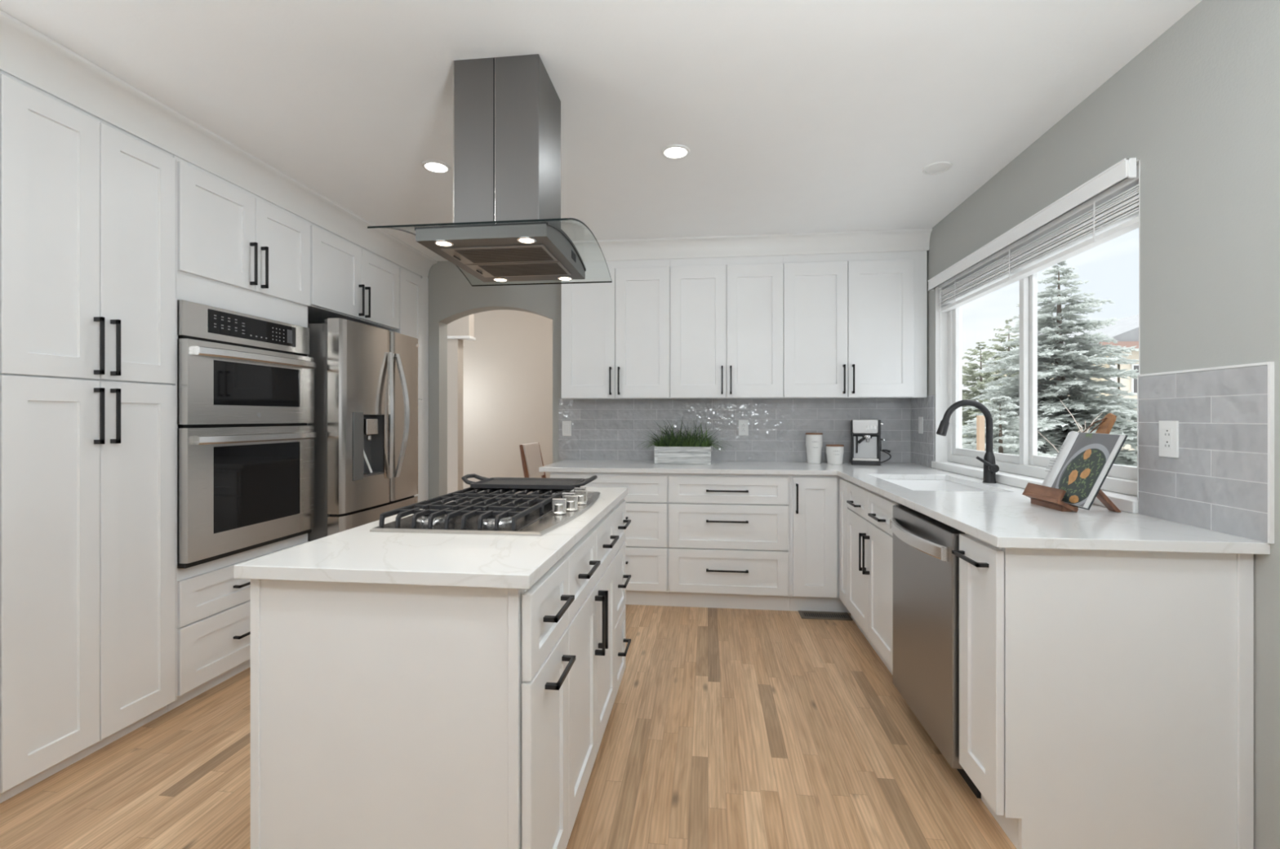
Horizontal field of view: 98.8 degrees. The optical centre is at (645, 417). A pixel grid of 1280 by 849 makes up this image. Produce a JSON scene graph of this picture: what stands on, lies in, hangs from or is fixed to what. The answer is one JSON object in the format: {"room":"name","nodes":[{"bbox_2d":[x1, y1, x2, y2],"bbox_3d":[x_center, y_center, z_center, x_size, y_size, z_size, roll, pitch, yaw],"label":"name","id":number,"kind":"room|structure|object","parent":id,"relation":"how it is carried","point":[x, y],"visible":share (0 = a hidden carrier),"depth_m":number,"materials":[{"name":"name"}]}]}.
{"room":"kitchen","nodes":[
{"label":"kitchen","id":0,"kind":"room"},
{"bbox_2d":[447,319,462,493],"bbox_3d":[-3.216,-0.104,5.658,2.735,2.700,0.120,0,0,6],"label":"wall","id":1,"kind":"structure","parent":0,"point":[455,346],"depth_m":5.45,"materials":[{"name":"beige paint"}]},
{"bbox_2d":[447,335,475,340],"bbox_3d":[-1.859,-0.790,5.502,0.265,0.028,0.145,0,0,6],"label":"trim","id":2,"kind":"structure","parent":1,"relation":"attached to","point":[460,337],"depth_m":5.43,"materials":[{"name":"white paint"}]},
{"bbox_2d":[457,313,474,337],"bbox_3d":[-1.800,-1.124,5.498,0.115,0.660,0.120,0,0,6],"label":"wall","id":3,"kind":"structure","parent":0,"point":[465,324],"depth_m":5.44,"materials":[{"name":"beige paint"}]},
{"bbox_2d":[462,310,552,488],"bbox_3d":[-2.131,-0.104,6.944,4.600,2.700,0.120,0,0,6],"label":"wall","id":4,"kind":"structure","parent":0,"point":[508,368],"depth_m":6.84,"materials":[{"name":"beige paint"}]},
{"bbox_2d":[0,604,1016,848],"bbox_3d":[-0.485,1.276,1.967,4.652,0.060,11.000,0,0,6],"label":"floor","id":5,"kind":"structure","parent":0,"point":[726,728],"depth_m":1.97,"materials":[{"name":"brown wood"}]},
{"bbox_2d":[0,69,177,803],"bbox_3d":[-2.315,0.066,2.059,0.688,2.360,0.582,0,0,6],"label":"pantry cabinet","id":6,"kind":"object","parent":5,"relation":"on","point":[88,205],"visible":1,"depth_m":1.96,"materials":[{"name":"white paint"}]},
{"bbox_2d":[167,154,310,711],"bbox_3d":[-2.238,0.066,2.737,0.688,2.360,0.780,0,0,6],"label":"tall cabinet","id":7,"kind":"object","parent":5,"relation":"on","point":[239,251],"visible":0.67,"depth_m":2.55,"materials":[{"name":"white paint"}]},
{"bbox_2d":[177,299,316,568],"bbox_3d":[-2.145,0.072,2.715,0.625,1.136,0.749,0,0,6],"label":"wall oven","id":8,"kind":"object","parent":7,"relation":"in","point":[246,382],"visible":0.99,"depth_m":2.57,"materials":[{"name":"metal"}]},
{"bbox_2d":[307,318,418,541],"bbox_3d":[-2.008,0.335,3.538,0.893,1.782,0.846,0,0,6],"label":"fridge","id":9,"kind":"object","parent":5,"relation":"on","point":[366,423],"visible":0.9,"depth_m":3.25,"materials":[{"name":"metal"}]},
{"bbox_2d":[389,265,428,502],"bbox_3d":[-2.086,0.066,4.231,0.654,2.360,0.418,0,0,6],"label":"tall cabinet","id":10,"kind":"object","parent":5,"relation":"on","point":[413,287],"visible":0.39,"depth_m":4.28,"materials":[{"name":"white paint"}]},
{"bbox_2d":[250,556,575,848],"bbox_3d":[-0.541,0.804,1.381,0.694,0.884,0.333,0,0,6],"label":"base cabinet","id":11,"kind":"object","parent":5,"relation":"on","point":[384,716],"visible":0.88,"depth_m":1.23,"materials":[{"name":"white paint"}]},
{"bbox_2d":[519,442,546,478],"bbox_3d":[-0.901,0.751,5.328,0.522,0.991,0.462,0,0,10],"label":"dining chair","id":12,"kind":"object","parent":5,"relation":"on","point":[531,453],"visible":0.47,"depth_m":5.29,"materials":[{"name":"brown wood"}]},
{"bbox_2d":[563,510,619,838],"bbox_3d":[-0.475,0.804,1.924,0.686,0.884,0.759,0,0,6],"label":"base cabinet","id":13,"kind":"object","parent":5,"relation":"on","point":[592,561],"visible":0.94,"depth_m":1.83,"materials":[{"name":"white paint"}]},
{"bbox_2d":[233,486,628,589],"bbox_3d":[-0.503,0.347,1.908,0.683,0.030,1.445,0,0,6],"label":"countertop","id":14,"kind":"structure","parent":13,"relation":"on","point":[358,554],"depth_m":1.29,"materials":[{"name":"white stone"}]},
{"bbox_2d":[369,486,599,536],"bbox_3d":[-0.479,0.303,1.978,0.546,0.058,0.848,0,0,6],"label":"gas cooktop","id":15,"kind":"object","parent":14,"relation":"in","point":[504,512],"visible":0.91,"depth_m":1.74,"materials":[{"name":"metal"}]},
{"bbox_2d":[462,473,597,489],"bbox_3d":[-0.474,0.260,2.253,0.549,0.045,0.240,0,0,6],"label":"griddle","id":16,"kind":"object","parent":15,"relation":"on","point":[517,483],"visible":1,"depth_m":2.22,"materials":[{"name":"metal"}]},
{"bbox_2d":[550,471,668,605],"bbox_3d":[-0.214,0.804,3.893,0.786,0.884,0.666,0,0,6],"label":"base cabinet","id":17,"kind":"object","parent":5,"relation":"on","point":[646,499],"visible":0.27,"depth_m":3.58,"materials":[{"name":"white paint"}]},
{"bbox_2d":[538,459,1270,554],"bbox_3d":[0.507,0.347,2.861,2.580,0.030,2.560,0,0,6],"label":"countertop","id":18,"kind":"structure","parent":17,"relation":"on","point":[1000,516],"depth_m":1.88,"materials":[{"name":"white stone"}]},
{"bbox_2d":[634,416,739,464],"bbox_3d":[0.271,0.153,3.914,0.828,0.357,0.437,0,0,1],"label":"grass planter","id":19,"kind":"object","parent":18,"relation":"on","point":[681,450],"visible":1,"depth_m":3.89,"materials":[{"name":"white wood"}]},
{"bbox_2d":[805,432,822,463],"bbox_3d":[1.216,0.223,3.963,0.120,0.218,0.120,0,0,6],"label":"canister","id":20,"kind":"object","parent":18,"relation":"on","point":[814,441],"visible":1,"depth_m":3.92,"materials":[{"name":"ceramic"}]},
{"bbox_2d":[826,444,844,464],"bbox_3d":[1.346,0.264,3.903,0.122,0.136,0.122,0,0,6],"label":"canister","id":21,"kind":"object","parent":18,"relation":"on","point":[834,452],"visible":1,"depth_m":3.86,"materials":[{"name":"ceramic"}]},
{"bbox_2d":[850,419,891,465],"bbox_3d":[1.586,0.174,3.859,0.266,0.314,0.242,0,0,19],"label":"espresso machine","id":22,"kind":"object","parent":18,"relation":"on","point":[866,442],"visible":1,"depth_m":3.83,"materials":[{"name":"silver metal"}]},
{"bbox_2d":[852,457,879,461],"bbox_3d":[1.538,0.294,3.841,0.168,0.017,0.097,0,0,19],"label":"drip tray","id":23,"kind":"object","parent":22,"relation":"on","point":[854,459],"depth_m":3.80,"materials":[{"name":"metal"}]},
{"bbox_2d":[884,480,986,491],"bbox_3d":[1.467,0.462,2.818,0.470,0.198,0.760,0,0,6],"label":"sink","id":24,"kind":"object","parent":18,"relation":"in","point":[914,485],"visible":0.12,"depth_m":3.15,"materials":[{"name":"white ceramic"}]},
{"bbox_2d":[936,399,999,483],"bbox_3d":[1.629,0.121,2.778,0.285,0.421,0.093,0,0,6],"label":"tap","id":25,"kind":"object","parent":18,"relation":"on","point":[990,468],"visible":1,"depth_m":2.77,"materials":[{"name":"black metal"}]},
{"bbox_2d":[1022,413,1120,512],"bbox_3d":[1.560,0.158,2.012,0.229,0.347,0.220,0,0,6],"label":"cookbook stand","id":26,"kind":"object","parent":18,"relation":"on","point":[1042,495],"visible":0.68,"depth_m":1.96,"materials":[{"name":"brown wood"}]},
{"bbox_2d":[1041,431,1128,510],"bbox_3d":[1.551,0.181,1.977,0.143,0.258,0.302,0,0,6],"label":"cookbook","id":27,"kind":"object","parent":26,"relation":"on","point":[1083,462],"visible":0.96,"depth_m":1.93,"materials":[{"name":"paper"}]},
{"bbox_2d":[1067,470,1077,484],"bbox_3d":[1.523,0.216,1.959,0.026,0.055,0.041,0,0,6],"label":"print","id":28,"kind":"object","parent":27,"relation":"attached to","point":[1072,474],"depth_m":1.96},
{"bbox_2d":[1069,495,1078,502],"bbox_3d":[1.487,0.284,1.904,0.012,0.025,0.047,0,0,6],"label":"print","id":29,"kind":"object","parent":27,"relation":"attached to","point":[1073,499],"depth_m":1.91},
{"bbox_2d":[1060,450,1103,502],"bbox_3d":[1.527,0.206,1.933,0.087,0.182,0.161,0,0,6],"label":"print","id":30,"kind":"object","parent":27,"relation":"attached to","point":[1083,470],"depth_m":1.92,"materials":[{"name":"green paper"}]},
{"bbox_2d":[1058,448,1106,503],"bbox_3d":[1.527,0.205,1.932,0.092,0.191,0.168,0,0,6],"label":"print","id":31,"kind":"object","parent":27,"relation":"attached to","point":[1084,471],"depth_m":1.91},
{"bbox_2d":[1055,443,1109,505],"bbox_3d":[1.532,0.197,1.940,0.100,0.209,0.185,0,0,6],"label":"print","id":32,"kind":"object","parent":27,"relation":"attached to","point":[1086,465],"depth_m":1.92},
{"bbox_2d":[1080,468,1090,478],"bbox_3d":[1.529,0.196,1.909,0.017,0.036,0.038,0,0,6],"label":"print","id":33,"kind":"object","parent":27,"relation":"attached to","point":[1084,473],"depth_m":1.91},
{"bbox_2d":[1083,448,1091,459],"bbox_3d":[1.562,0.131,1.942,0.018,0.039,0.034,0,0,6],"label":"print","id":34,"kind":"object","parent":27,"relation":"attached to","point":[1086,452],"depth_m":1.94},
{"bbox_2d":[1085,433,1092,438],"bbox_3d":[1.597,0.067,1.976,0.008,0.018,0.041,0,0,6],"label":"print","id":35,"kind":"object","parent":27,"relation":"on","point":[1087,435],"depth_m":1.98,"materials":[{"name":"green paper"}]},
{"bbox_2d":[611,499,631,697],"bbox_3d":[-0.416,0.804,2.447,0.686,0.884,0.293,0,0,6],"label":"base cabinet","id":36,"kind":"object","parent":5,"relation":"on","point":[621,650],"visible":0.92,"depth_m":2.43,"materials":[{"name":"white paint"}]},
{"bbox_2d":[667,473,791,610],"bbox_3d":[0.565,0.804,3.805,0.780,0.884,0.666,0,0,6],"label":"base cabinet","id":37,"kind":"object","parent":5,"relation":"on","point":[729,535],"visible":1,"depth_m":3.52,"materials":[{"name":"white paint"}]},
{"bbox_2d":[789,475,849,613],"bbox_3d":[1.422,0.804,3.707,0.945,0.884,0.666,0,0,6],"label":"base cabinet","id":38,"kind":"object","parent":5,"relation":"on","point":[815,499],"visible":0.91,"depth_m":3.46,"materials":[{"name":"white paint"}]},
{"bbox_2d":[798,610,853,620],"bbox_3d":[1.122,1.243,3.438,0.305,0.006,0.128,0,0,6],"label":"floor vent","id":39,"kind":"object","parent":5,"relation":"in","point":[803,614],"visible":1,"depth_m":3.44,"materials":[{"name":"brown metal"}]},
{"bbox_2d":[839,477,859,628],"bbox_3d":[1.522,0.804,3.294,0.653,0.884,0.200,0,0,6],"label":"base cabinet","id":40,"kind":"object","parent":5,"relation":"on","point":[843,508],"visible":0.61,"depth_m":3.35,"materials":[{"name":"white paint"}]},
{"bbox_2d":[846,479,940,675],"bbox_3d":[1.447,0.804,2.781,0.687,0.884,0.834,0,0,6],"label":"base cabinet","id":41,"kind":"object","parent":5,"relation":"on","point":[869,535],"visible":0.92,"depth_m":2.75,"materials":[{"name":"white paint"}]},
{"bbox_2d":[888,505,981,798],"bbox_3d":[1.341,0.808,2.067,0.705,0.876,0.599,0,0,6],"label":"dishwasher","id":42,"kind":"object","parent":5,"relation":"on","point":[926,570],"visible":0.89,"depth_m":2.00,"materials":[{"name":"metal"}]},
{"bbox_2d":[951,533,1253,848],"bbox_3d":[1.318,0.804,1.643,0.688,0.884,0.240,0,0,6],"label":"base cabinet","id":43,"kind":"object","parent":5,"relation":"on","point":[1106,697],"visible":0.84,"depth_m":1.53,"materials":[{"name":"white paint"}]},
{"bbox_2d":[0,0,1202,261],"bbox_3d":[-0.659,-1.289,0.437,4.652,0.080,7.920,0,0,6],"label":"ceiling","id":44,"kind":"structure","parent":0,"point":[792,116],"depth_m":2.09,"materials":[{"name":"paint"}]},
{"bbox_2d":[421,160,450,173],"bbox_3d":[-1.044,-1.246,2.735,0.136,0.007,0.136,0,0,6],"label":"recessed light","id":45,"kind":"object","parent":44,"relation":"in","point":[432,166],"visible":1,"depth_m":2.73,"materials":[{"name":"white plastic"}]},
{"bbox_2d":[367,53,612,286],"bbox_3d":[-0.504,-0.905,2.042,0.634,0.686,0.760,0,0,6],"label":"range hood","id":46,"kind":"object","parent":44,"relation":"hanging from","point":[505,226],"visible":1,"depth_m":1.91,"materials":[{"name":"metal"}]},
{"bbox_2d":[415,223,585,282],"bbox_3d":[-0.503,-0.616,2.045,0.440,0.086,0.556,0,0,6],"label":"hood","id":47,"kind":"object","parent":46,"relation":"attached to","point":[489,252],"depth_m":1.90,"materials":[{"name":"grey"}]},
{"bbox_2d":[571,249,576,262],"bbox_3d":[-0.275,-0.614,2.097,0.002,0.030,0.066,0,0,6],"label":"vent","id":48,"kind":"object","parent":46,"relation":"attached to","point":[573,251],"depth_m":2.10,"materials":[{"name":"silver metal"}]},
{"bbox_2d":[661,144,689,159],"bbox_3d":[0.141,-1.246,2.581,0.136,0.007,0.136,0,0,6],"label":"recessed light","id":49,"kind":"object","parent":44,"relation":"in","point":[673,151],"visible":1,"depth_m":2.57,"materials":[{"name":"white plastic"}]},
{"bbox_2d":[921,161,952,174],"bbox_3d":[1.459,-1.246,2.748,0.136,0.007,0.136,0,0,6],"label":"ceiling speaker","id":50,"kind":"object","parent":44,"relation":"in","point":[938,167],"visible":1,"depth_m":2.74,"materials":[{"name":"white plastic"}]},
{"bbox_2d":[427,261,779,499],"bbox_3d":[-0.221,-0.002,4.302,4.352,2.495,0.140,0,0,6],"label":"wall","id":51,"kind":"structure","parent":0,"point":[451,296],"depth_m":4.38,"materials":[{"name":"grey paint"}]},
{"bbox_2d":[561,258,671,399],"bbox_3d":[-0.203,-0.626,4.042,0.783,0.988,0.355,0,0,6],"label":"upper cabinet","id":52,"kind":"object","parent":51,"relation":"attached to","point":[615,335],"visible":0.98,"depth_m":3.90,"materials":[{"name":"white paint"}]},
{"bbox_2d":[670,255,782,399],"bbox_3d":[0.575,-0.626,3.954,0.781,0.988,0.355,0,0,6],"label":"upper cabinet","id":53,"kind":"object","parent":51,"relation":"attached to","point":[726,313],"visible":1,"depth_m":3.81,"materials":[{"name":"white paint"}]},
{"bbox_2d":[558,398,911,462],"bbox_3d":[0.624,0.092,4.132,2.618,0.478,0.008,0,0,6],"label":"wall tile","id":54,"kind":"structure","parent":51,"relation":"attached to","point":[602,429],"depth_m":4.12,"materials":[{"name":"grey tile"}]},
{"bbox_2d":[562,421,571,435],"bbox_3d":[-0.614,0.088,4.264,0.072,0.116,0.008,0,0,6],"label":"light switch","id":55,"kind":"object","parent":54,"relation":"attached to","point":[566,425],"visible":1,"depth_m":4.26,"materials":[{"name":"white plastic"}]},
{"bbox_2d":[738,420,748,435],"bbox_3d":[0.733,0.080,4.112,0.072,0.116,0.008,0,0,6],"label":"power outlet","id":56,"kind":"object","parent":54,"relation":"attached to","point":[743,424],"visible":1,"depth_m":4.11,"materials":[{"name":"white plastic"}]},
{"bbox_2d":[741,422,746,432],"bbox_3d":[0.733,0.080,4.109,0.033,0.068,0.002,0,0,6],"label":"receptacle","id":57,"kind":"object","parent":56,"relation":"attached to","point":[743,424],"depth_m":4.11,"materials":[{"name":"white plastic"}]},
{"bbox_2d":[571,227,932,262],"bbox_3d":[0.637,-1.182,3.790,2.531,0.132,0.060,0,0,6],"label":"trim","id":58,"kind":"structure","parent":51,"relation":"attached to","point":[902,239],"depth_m":3.78,"materials":[{"name":"white paint"}]},
{"bbox_2d":[782,250,926,398],"bbox_3d":[1.432,-0.626,3.857,0.943,0.988,0.355,0,0,6],"label":"upper cabinet","id":59,"kind":"object","parent":51,"relation":"attached to","point":[855,324],"visible":1,"depth_m":3.72,"materials":[{"name":"white paint"}]},
{"bbox_2d":[926,0,1279,848],"bbox_3d":[1.578,-0.002,0.183,0.150,2.495,7.920,0,0,6],"label":"wall","id":60,"kind":"structure","parent":0,"point":[1198,106],"depth_m":1.63,"materials":[{"name":"grey paint"}]},
{"bbox_2d":[911,395,934,466],"bbox_3d":[1.906,0.092,3.784,0.008,0.478,0.395,0,0,6],"label":"wall tile","id":61,"kind":"structure","parent":60,"relation":"attached to","point":[922,445],"depth_m":3.75,"materials":[{"name":"grey tile"}]},
{"bbox_2d":[918,417,923,433],"bbox_3d":[1.899,0.056,3.790,0.008,0.116,0.072,0,0,6],"label":"light switch","id":62,"kind":"object","parent":61,"relation":"attached to","point":[920,419],"visible":1,"depth_m":3.78,"materials":[{"name":"white plastic"}]},
{"bbox_2d":[931,157,1140,513],"bbox_3d":[1.853,-0.279,2.727,0.163,1.220,1.717,0,0,6],"label":"window","id":63,"kind":"structure","parent":60,"relation":"in","point":[1122,479],"depth_m":2.73,"materials":[{"name":"white plastic"}]},
{"bbox_2d":[927,157,1138,390],"bbox_3d":[1.807,-0.535,2.742,0.110,0.722,1.713,0,0,6],"label":"window blind","id":64,"kind":"object","parent":63,"relation":"attached to","point":[1104,208],"visible":0.87,"depth_m":2.38,"materials":[{"name":"white plastic"}]},
{"bbox_2d":[1138,364,1267,542],"bbox_3d":[1.666,0.097,1.660,0.008,0.470,0.438,0,0,6],"label":"wall tiles","id":65,"kind":"structure","parent":60,"relation":"attached to","point":[1218,480],"depth_m":1.61,"materials":[{"name":"grey tile"}]},
{"bbox_2d":[1158,420,1178,457],"bbox_3d":[1.668,0.070,1.751,0.008,0.116,0.072,0,0,6],"label":"power outlet","id":66,"kind":"object","parent":65,"relation":"attached to","point":[1168,431],"visible":1,"depth_m":1.75,"materials":[{"name":"white plastic"}]},
{"bbox_2d":[1163,428,1172,449],"bbox_3d":[1.665,0.070,1.752,0.002,0.068,0.033,0,0,6],"label":"receptacle","id":67,"kind":"object","parent":66,"relation":"attached to","point":[1167,433],"depth_m":1.75,"materials":[{"name":"white plastic"}]},
{"bbox_2d":[1137,361,1274,543],"bbox_3d":[1.664,0.093,1.658,0.010,0.476,0.448,0,0,6],"label":"trim","id":68,"kind":"structure","parent":60,"relation":"attached to","point":[1270,364],"depth_m":1.44,"materials":[{"name":"white paint"}]},
{"label":"outside","id":69,"kind":"structure","parent":0,"visible":0},
{"bbox_3d":[21.563,2.296,12.651,80.000,0.100,110.000,0,0,6],"label":"snow","id":70,"kind":"object","parent":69,"visible":0},
{"bbox_2d":[976,415,984,451],"bbox_3d":[3.028,1.116,4.960,0.050,2.260,0.050,0,0,6],"label":"wooden post","id":71,"kind":"object","parent":70,"relation":"on","point":[980,419],"visible":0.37,"depth_m":4.94,"materials":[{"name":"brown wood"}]},
{"bbox_2d":[962,341,1010,444],"bbox_3d":[8.690,0.134,14.207,3.354,4.226,3.380,0,0,-12],"label":"pine tree","id":72,"kind":"object","parent":70,"relation":"on","point":[967,371],"visible":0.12,"depth_m":14.20,"materials":[{"name":"green plant"}]},
{"bbox_2d":[962,319,1019,411],"bbox_3d":[12.358,-0.556,18.748,4.615,5.605,4.442,0,0,6],"label":"pine tree","id":73,"kind":"object","parent":70,"relation":"on","point":[998,348],"visible":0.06,"depth_m":18.73,"materials":[{"name":"green plant"}]},
{"bbox_2d":[962,395,1057,457],"bbox_3d":[4.619,1.096,7.064,2.233,2.759,2.282,0,0,-6],"label":"spruce tree","id":74,"kind":"object","parent":70,"relation":"on","point":[1000,401],"visible":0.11,"depth_m":6.96,"materials":[{"name":"green plant"}]},
{"bbox_2d":[962,259,1138,466],"bbox_3d":[7.663,-0.086,10.290,4.575,5.714,4.803,0,0,-1],"label":"spruce tree","id":75,"kind":"object","parent":70,"relation":"on","point":[1071,361],"visible":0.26,"depth_m":9.79,"materials":[{"name":"green plant"}]},
{"bbox_2d":[982,314,1138,450],"bbox_3d":[19.028,-0.854,21.362,7.600,6.200,7.860,0,0,6],"label":"house","id":76,"kind":"structure","parent":70,"relation":"on","point":[1125,331],"depth_m":18.24,"materials":[{"name":"beige"}]},
{"bbox_2d":[1037,401,1102,452],"bbox_3d":[4.266,1.034,5.543,0.725,2.427,0.690,0,0,6],"label":"bare sapling","id":77,"kind":"object","parent":70,"relation":"on","point":[1061,402],"visible":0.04,"depth_m":5.56,"materials":[{"name":"brown plant"}]},
{"bbox_3d":[-2.889,-0.002,0.619,0.120,2.495,7.780,0,0,6],"label":"wall","id":78,"kind":"structure","parent":0,"visible":0},
{"bbox_2d":[0,9,437,277],"bbox_3d":[-1.957,-1.177,2.224,0.085,0.142,4.379,0,0,6],"label":"trim","id":79,"kind":"structure","parent":78,"relation":"attached to","point":[28,55],"depth_m":2.26,"materials":[{"name":"white paint"}]},
{"bbox_2d":[307,221,399,330],"bbox_3d":[-2.143,-0.873,3.573,0.688,0.482,0.898,0,0,6],"label":"upper cabinet","id":80,"kind":"object","parent":78,"relation":"attached to","point":[348,281],"visible":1,"depth_m":3.46,"materials":[{"name":"white paint"}]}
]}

